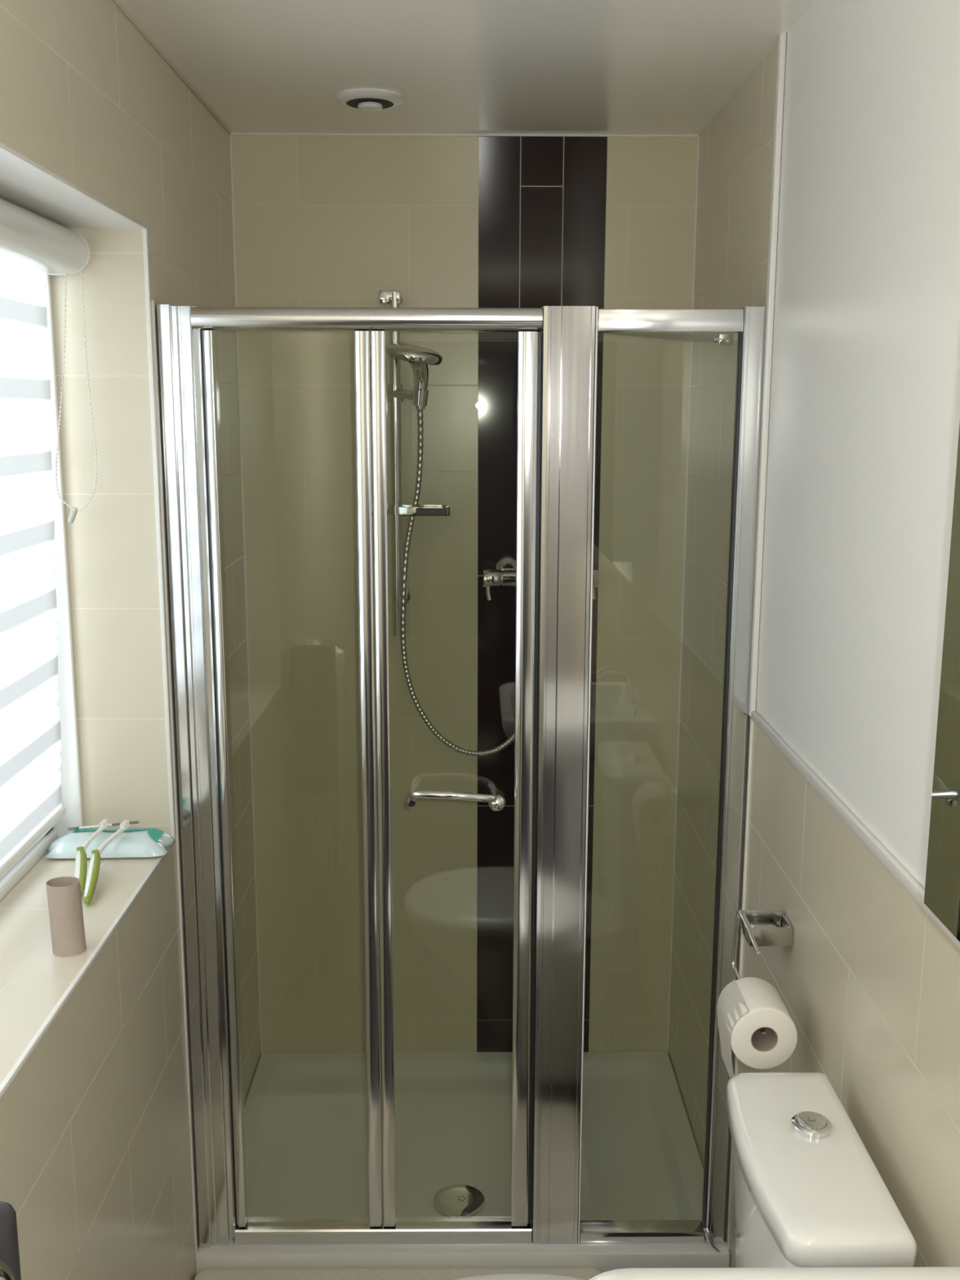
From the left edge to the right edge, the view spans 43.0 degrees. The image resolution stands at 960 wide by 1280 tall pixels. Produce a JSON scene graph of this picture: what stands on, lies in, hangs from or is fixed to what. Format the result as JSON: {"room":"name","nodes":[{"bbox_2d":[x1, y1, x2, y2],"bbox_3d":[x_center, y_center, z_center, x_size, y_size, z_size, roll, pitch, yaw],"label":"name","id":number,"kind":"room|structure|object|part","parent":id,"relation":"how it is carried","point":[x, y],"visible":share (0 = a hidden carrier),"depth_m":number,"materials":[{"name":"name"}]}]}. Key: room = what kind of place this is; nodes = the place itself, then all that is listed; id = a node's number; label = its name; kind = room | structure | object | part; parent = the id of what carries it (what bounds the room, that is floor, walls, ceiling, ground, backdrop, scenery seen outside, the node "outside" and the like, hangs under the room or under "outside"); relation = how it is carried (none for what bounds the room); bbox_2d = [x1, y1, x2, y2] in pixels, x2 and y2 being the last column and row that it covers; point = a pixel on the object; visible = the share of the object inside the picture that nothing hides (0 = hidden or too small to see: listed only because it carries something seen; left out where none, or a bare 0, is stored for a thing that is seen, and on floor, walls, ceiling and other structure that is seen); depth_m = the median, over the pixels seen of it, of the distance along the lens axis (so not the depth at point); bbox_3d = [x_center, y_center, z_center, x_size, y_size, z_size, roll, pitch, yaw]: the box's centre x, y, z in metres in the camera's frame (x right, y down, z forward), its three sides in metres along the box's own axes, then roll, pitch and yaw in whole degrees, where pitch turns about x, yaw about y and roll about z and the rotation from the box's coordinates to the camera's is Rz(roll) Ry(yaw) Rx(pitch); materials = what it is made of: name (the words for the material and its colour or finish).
{"room":"bathroom","nodes":[
{"label":"bathroom","id":0,"kind":"room"},
{"bbox_2d":[0,0,260,1279],"bbox_3d":[-0.676,0.406,0.784,0.260,2.508,4.600,0,11,0],"label":"wall","id":1,"kind":"structure","parent":0,"point":[95,1175],"depth_m":2.07,"materials":[{"name":"tile"}]},
{"bbox_2d":[0,142,147,229],"bbox_3d":[-0.550,-0.577,1.451,0.005,0.006,1.174,0,11,0],"label":"trim","id":2,"kind":"structure","parent":1,"relation":"attached to","point":[8,150],"depth_m":1.62,"materials":[{"name":"white"}]},
{"bbox_2d":[0,274,158,1084],"bbox_3d":[-0.677,-0.050,1.547,0.242,1.067,1.170,0,11,0],"label":"window","id":3,"kind":"structure","parent":1,"relation":"in","point":[33,979],"depth_m":1.96,"materials":[{"name":"white plastic"}]},
{"bbox_3d":[-0.783,-0.052,1.546,0.030,1.063,1.170,0,11,0],"label":"frame","id":4,"kind":"part","parent":3,"relation":"part of","materials":[{"name":"white plastic"}]},
{"bbox_2d":[0,197,97,879],"bbox_3d":[-0.695,-0.077,1.538,0.120,1.003,1.138,0,11,0],"label":"roller blind","id":5,"kind":"object","parent":3,"relation":"attached to","point":[33,246],"visible":1,"depth_m":1.94,"materials":[{"name":"white fabric"}]},
{"bbox_3d":[-0.675,-0.413,2.025,0.072,0.399,0.029,0,11,0],"label":"bead chain","id":6,"kind":"part","parent":5,"relation":"part of","materials":[{"name":"white plastic"}]},
{"bbox_2d":[45,876,86,956],"bbox_3d":[-0.595,0.397,1.752,0.051,0.103,0.046,0,11,0],"label":"cardboard tube","id":7,"kind":"object","parent":3,"relation":"on","point":[64,893],"visible":1,"depth_m":1.74,"materials":[{"name":"beige cardboard"}]},
{"bbox_3d":[-0.663,0.472,1.646,0.212,0.004,1.168,0,11,0],"label":"sill","id":8,"kind":"part","parent":3,"relation":"part of","materials":[{"name":"tile"}]},
{"bbox_2d":[74,818,108,896],"bbox_3d":[-0.662,0.364,2.044,0.035,0.054,0.238,-1,11,-6],"label":"toothbrush","id":9,"kind":"object","parent":3,"relation":"on","point":[81,861],"visible":0.9,"depth_m":2.02,"materials":[{"name":"white plastic"}]},
{"bbox_3d":[-0.656,0.381,1.998,0.016,0.035,0.131,-3,11,-15],"label":"handle","id":10,"kind":"part","parent":9,"relation":"part of","materials":[{"name":"white plastic"}]},
{"bbox_2d":[83,819,129,904],"bbox_3d":[-0.632,0.366,2.032,0.039,0.054,0.256,0,11,0],"label":"toothbrush","id":11,"kind":"object","parent":3,"relation":"on","point":[93,870],"visible":1,"depth_m":1.99,"materials":[{"name":"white plastic"}]},
{"bbox_3d":[-0.631,0.385,1.981,0.016,0.034,0.140,-2,11,-11],"label":"handle","id":12,"kind":"part","parent":11,"relation":"part of","materials":[{"name":"white plastic"}]},
{"bbox_2d":[44,827,173,858],"bbox_3d":[-0.652,0.356,2.144,0.212,0.035,0.087,0,11,0],"label":"packet","id":13,"kind":"object","parent":3,"relation":"on","point":[140,842],"visible":0.84,"depth_m":2.12,"materials":[{"name":"white plastic"}]},
{"bbox_2d":[67,821,138,830],"bbox_3d":[-0.671,0.331,2.170,0.122,0.010,0.008,-2,11,-10],"label":"toothbrush","id":14,"kind":"object","parent":13,"relation":"on","point":[131,822],"visible":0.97,"depth_m":2.17,"materials":[{"name":"white plastic"}]},
{"bbox_2d":[0,838,175,1098],"bbox_3d":[-0.554,0.473,1.647,0.007,0.008,1.170,0,11,0],"label":"trim","id":15,"kind":"structure","parent":1,"relation":"attached to","point":[55,1011],"depth_m":1.66,"materials":[{"name":"white plastic"}]},
{"bbox_2d":[142,228,175,838],"bbox_3d":[-0.558,-0.161,2.122,0.008,1.063,0.010,0,11,0],"label":"trim","id":16,"kind":"structure","parent":1,"relation":"attached to","point":[144,231],"depth_m":2.11,"materials":[{"name":"white"}]},
{"bbox_2d":[112,0,231,134],"bbox_3d":[-0.548,-0.884,1.405,0.004,0.005,2.700,0,11,0],"label":"trim","id":17,"kind":"structure","parent":1,"relation":"attached to","point":[116,2],"depth_m":2.16,"materials":[{"name":"beige plastic"}]},
{"bbox_2d":[151,299,197,1274],"bbox_3d":[-0.556,0.339,2.235,0.004,1.860,0.010,0,11,0],"label":"trim","id":18,"kind":"structure","parent":1,"relation":"attached to","point":[153,309],"depth_m":2.21,"materials":[{"name":"white"}]},
{"bbox_2d":[231,135,697,1053],"bbox_3d":[-0.037,-0.013,3.000,1.255,2.508,0.100,0,11,0],"label":"wall","id":19,"kind":"structure","parent":0,"point":[320,220],"depth_m":2.92,"materials":[{"name":"tile"}]},
{"bbox_2d":[229,134,262,1054],"bbox_3d":[-0.562,-0.033,2.939,0.004,2.248,0.004,0,11,0],"label":"trim","id":20,"kind":"structure","parent":19,"relation":"attached to","point":[230,135],"depth_m":2.92,"materials":[{"name":"white"}]},
{"bbox_2d":[378,289,514,756],"bbox_3d":[-0.039,-0.245,2.771,0.378,1.074,0.261,0,11,0],"label":"shower head","id":21,"kind":"object","parent":19,"relation":"attached to","point":[419,357],"visible":0.84,"depth_m":2.79,"materials":[{"name":"silver metal"}]},
{"bbox_3d":[-0.204,-0.773,2.748,0.048,0.029,0.022,0,11,0],"label":"rail mount","id":22,"kind":"part","parent":21,"relation":"part of","materials":[{"name":"silver metal"}]},
{"bbox_3d":[-0.194,-0.397,2.819,0.025,0.786,0.025,0,11,0],"label":"rail","id":23,"kind":"part","parent":21,"relation":"part of","materials":[{"name":"silver metal"}]},
{"bbox_3d":[-0.165,-0.551,2.748,0.021,0.029,0.100,-10,15,-44],"label":"holder arm","id":24,"kind":"part","parent":21,"relation":"part of","materials":[{"name":"silver metal"}]},
{"bbox_3d":[-0.145,-0.608,2.634,0.118,0.027,0.119,0,11,0],"label":"spray plate","id":25,"kind":"part","parent":21,"relation":"part of","materials":[{"name":"grey plastic"}]},
{"bbox_2d":[413,387,428,406],"bbox_3d":[-0.131,-0.541,2.710,0.036,0.041,0.037,0,11,0],"label":"holder","id":26,"kind":"object","parent":21,"relation":"on","point":[420,395],"depth_m":2.70,"materials":[{"name":"silver metal"}]},
{"bbox_3d":[-0.127,-0.297,2.792,0.117,0.020,0.070,0,11,0],"label":"soap dish","id":27,"kind":"part","parent":21,"relation":"part of","materials":[{"name":"silver metal"}]},
{"bbox_2d":[231,132,698,137],"bbox_3d":[-0.034,-1.134,2.735,1.055,0.006,0.004,0,11,0],"label":"trim","id":28,"kind":"structure","parent":19,"relation":"attached to","point":[232,133],"depth_m":2.73,"materials":[{"name":"white"}]},
{"bbox_2d":[483,555,515,600],"bbox_3d":[0.045,-0.152,2.879,0.074,0.105,0.086,0,11,0],"label":"mixer valve","id":29,"kind":"object","parent":19,"relation":"attached to","point":[503,573],"depth_m":2.85,"materials":[{"name":"silver metal"}]},
{"bbox_3d":[0.020,-0.110,2.855,0.011,0.036,0.023,-3,11,-16],"label":"lever","id":30,"kind":"part","parent":29,"relation":"part of","materials":[{"name":"silver metal"}]},
{"bbox_2d":[592,569,598,599],"bbox_3d":[0.269,-0.136,2.884,0.012,0.069,0.086,0,11,0],"label":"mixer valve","id":31,"kind":"object","parent":19,"relation":"attached to","point":[595,579],"depth_m":2.85,"materials":[{"name":"silver metal"}]},
{"bbox_3d":[0.265,-0.110,2.857,0.010,0.034,0.023,-1,11,-8],"label":"lever","id":32,"kind":"part","parent":31,"relation":"part of","materials":[{"name":"silver metal"}]},
{"bbox_2d":[666,133,699,1053],"bbox_3d":[0.489,-0.032,2.948,0.004,2.248,0.004,0,11,0],"label":"trim","id":33,"kind":"structure","parent":19,"relation":"attached to","point":[698,143],"depth_m":2.93,"materials":[{"name":"white"}]},
{"bbox_2d":[116,0,814,133],"bbox_3d":[-0.016,-0.777,0.565,1.255,0.100,4.600,0,11,0],"label":"ceiling","id":34,"kind":"structure","parent":0,"point":[458,66],"depth_m":2.15,"materials":[{"name":"white paint"}]},
{"bbox_2d":[334,88,404,111],"bbox_3d":[-0.219,-1.066,2.422,0.139,0.025,0.139,0,11,0],"label":"air vent","id":35,"kind":"object","parent":34,"relation":"attached to","point":[368,100],"visible":1,"depth_m":2.39,"materials":[{"name":"white plastic"}]},
{"bbox_2d":[668,0,959,1267],"bbox_3d":[0.559,0.406,0.794,0.100,2.508,4.600,0,11,0],"label":"wall","id":36,"kind":"structure","parent":0,"point":[864,408],"depth_m":1.69,"materials":[{"name":"paint"}]},
{"bbox_2d":[602,333,731,346],"bbox_3d":[0.360,-0.570,2.279,0.033,0.024,0.399,10,14,41],"label":"stabiliser arm","id":37,"kind":"object","parent":36,"relation":"attached to","point":[722,339],"visible":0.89,"depth_m":2.34},
{"bbox_2d":[726,716,753,1248],"bbox_3d":[0.494,0.695,2.325,0.005,1.130,0.011,0,11,0],"label":"trim","id":38,"kind":"structure","parent":36,"relation":"attached to","point":[751,726],"depth_m":2.28,"materials":[{"name":"white"}]},
{"bbox_2d":[731,909,793,1034],"bbox_3d":[0.453,0.501,1.885,0.092,0.112,0.235,0,11,0],"label":"toilet roll holder","id":39,"kind":"object","parent":36,"relation":"attached to","point":[759,927],"visible":0.97,"depth_m":1.94,"materials":[{"name":"silver metal"}]},
{"bbox_3d":[0.416,0.503,1.869,0.015,0.112,0.203,0,11,-2],"label":"wire arm","id":40,"kind":"part","parent":39,"relation":"part of","materials":[{"name":"silver metal"}]},
{"bbox_2d":[716,977,797,1078],"bbox_3d":[0.414,0.590,1.828,0.098,0.132,0.102,0,11,0],"label":"toilet roll","id":41,"kind":"object","parent":39,"relation":"on","point":[745,1006],"visible":0.98,"depth_m":1.78,"materials":[{"name":"white paper"}]},
{"bbox_3d":[0.496,0.464,1.968,0.006,0.026,0.042,0,11,0],"label":"wall plate","id":42,"kind":"part","parent":39,"relation":"part of","materials":[{"name":"silver metal"}]},
{"bbox_2d":[747,32,786,716],"bbox_3d":[0.496,-0.430,2.116,0.010,1.156,0.024,0,11,0],"label":"trim","id":43,"kind":"structure","parent":36,"relation":"attached to","point":[781,39],"depth_m":2.09,"materials":[{"name":"white"}]},
{"bbox_2d":[751,711,959,948],"bbox_3d":[0.511,0.475,0.421,0.009,0.016,3.643,0,11,0],"label":"trim","id":44,"kind":"structure","parent":36,"relation":"attached to","point":[886,858],"depth_m":1.62,"materials":[{"name":"white"}]},
{"bbox_2d":[924,422,959,942],"bbox_3d":[0.451,-0.036,0.707,0.124,0.651,0.595,0,11,0],"label":"mirror","id":45,"kind":"object","parent":36,"relation":"attached to","point":[942,885],"visible":1,"depth_m":1.00,"materials":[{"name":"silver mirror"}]},
{"bbox_3d":[-0.021,1.569,1.010,1.255,0.100,4.600,0,11,0],"label":"floor","id":46,"kind":"structure","parent":0,"visible":0},
{"bbox_2d":[0,1201,21,1279],"bbox_3d":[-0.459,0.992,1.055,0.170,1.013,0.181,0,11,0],"label":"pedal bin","id":47,"kind":"object","parent":46,"relation":"on","point":[10,1266],"visible":1,"depth_m":1.02,"materials":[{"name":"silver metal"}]},
{"bbox_3d":[-0.458,0.523,0.960,0.170,0.055,0.170,0,11,0],"label":"domed lid","id":48,"kind":"part","parent":47,"relation":"part of","materials":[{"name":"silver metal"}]},
{"bbox_2d":[193,1266,601,1279],"bbox_3d":[-0.155,1.287,2.148,0.796,0.029,0.504,0,11,0],"label":"bath mat","id":49,"kind":"object","parent":46,"relation":"on","point":[432,1273],"visible":0.83,"depth_m":2.37,"materials":[{"name":"beige fabric"}]},
{"bbox_2d":[195,1051,729,1272],"bbox_3d":[-0.036,1.159,2.779,1.053,0.046,0.769,0,11,0],"label":"shower tray","id":50,"kind":"object","parent":46,"relation":"on","point":[305,1113],"visible":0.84,"depth_m":2.74,"materials":[{"name":"white ceramic"}]},
{"bbox_2d":[155,304,766,1252],"bbox_3d":[-0.029,0.315,2.258,1.050,1.808,0.090,0,11,0],"label":"shower enclosure","id":51,"kind":"object","parent":50,"relation":"on","point":[557,345],"visible":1,"depth_m":2.24,"materials":[{"name":"silver metal"}]},
{"bbox_3d":[-0.194,-0.555,2.108,0.602,0.039,0.048,0,11,0],"label":"header rail","id":52,"kind":"part","parent":51,"relation":"part of","materials":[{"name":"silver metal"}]},
{"bbox_3d":[-0.192,1.184,2.442,0.589,0.031,0.040,0,11,0],"label":"rail","id":53,"kind":"part","parent":51,"relation":"part of","materials":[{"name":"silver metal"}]},
{"bbox_3d":[-0.051,0.314,2.278,0.234,1.728,0.005,0,11,0],"label":"door","id":54,"kind":"part","parent":51,"relation":"part of","materials":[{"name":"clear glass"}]},
{"bbox_3d":[-0.127,0.300,2.260,0.019,0.019,0.016,0,11,0],"label":"handle knob","id":55,"kind":"part","parent":51,"relation":"part of","materials":[{"name":"silver metal"}]},
{"bbox_3d":[-0.049,0.288,2.239,0.167,0.035,0.063,0,11,0],"label":"door handle","id":56,"kind":"part","parent":51,"relation":"part of","materials":[{"name":"silver metal"}]},
{"bbox_3d":[0.032,0.303,2.259,0.032,0.031,0.025,0,11,0],"label":"handle knob","id":57,"kind":"part","parent":51,"relation":"part of","materials":[{"name":"silver metal"}]},
{"bbox_3d":[0.151,0.311,2.280,0.092,1.808,0.046,0,11,0],"label":"post","id":58,"kind":"part","parent":51,"relation":"part of","materials":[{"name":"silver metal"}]},
{"bbox_3d":[0.323,1.187,2.446,0.248,0.024,0.038,0,11,0],"label":"rail","id":59,"kind":"part","parent":51,"relation":"part of","materials":[{"name":"silver metal"}]},
{"bbox_3d":[0.329,-0.554,2.117,0.251,0.038,0.036,0,11,0],"label":"header rail","id":60,"kind":"part","parent":51,"relation":"part of","materials":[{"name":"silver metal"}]},
{"bbox_2d":[453,1072,916,1279],"bbox_3d":[0.144,0.995,1.590,0.655,0.812,0.420,0,11,0],"label":"toilet","id":61,"kind":"object","parent":46,"relation":"on","point":[809,1193],"visible":0.99,"depth_m":1.44,"materials":[{"name":"white ceramic"}]},
{"bbox_3d":[0.049,0.973,1.585,0.464,0.031,0.420,0,11,0],"label":"seat lid","id":62,"kind":"part","parent":61,"relation":"part of","materials":[{"name":"white plastic"}]},
{"bbox_3d":[0.396,0.633,1.488,0.154,0.040,0.350,0,11,0],"label":"cistern lid","id":63,"kind":"part","parent":61,"relation":"part of","materials":[{"name":"white ceramic"}]},
{"bbox_2d":[586,1266,959,1279],"bbox_3d":[0.293,1.035,1.050,0.425,0.936,0.514,0,11,0],"label":"basin","id":64,"kind":"object","parent":46,"relation":"on","point":[839,1273],"visible":1,"depth_m":1.22,"materials":[{"name":"white ceramic"}]}
]}

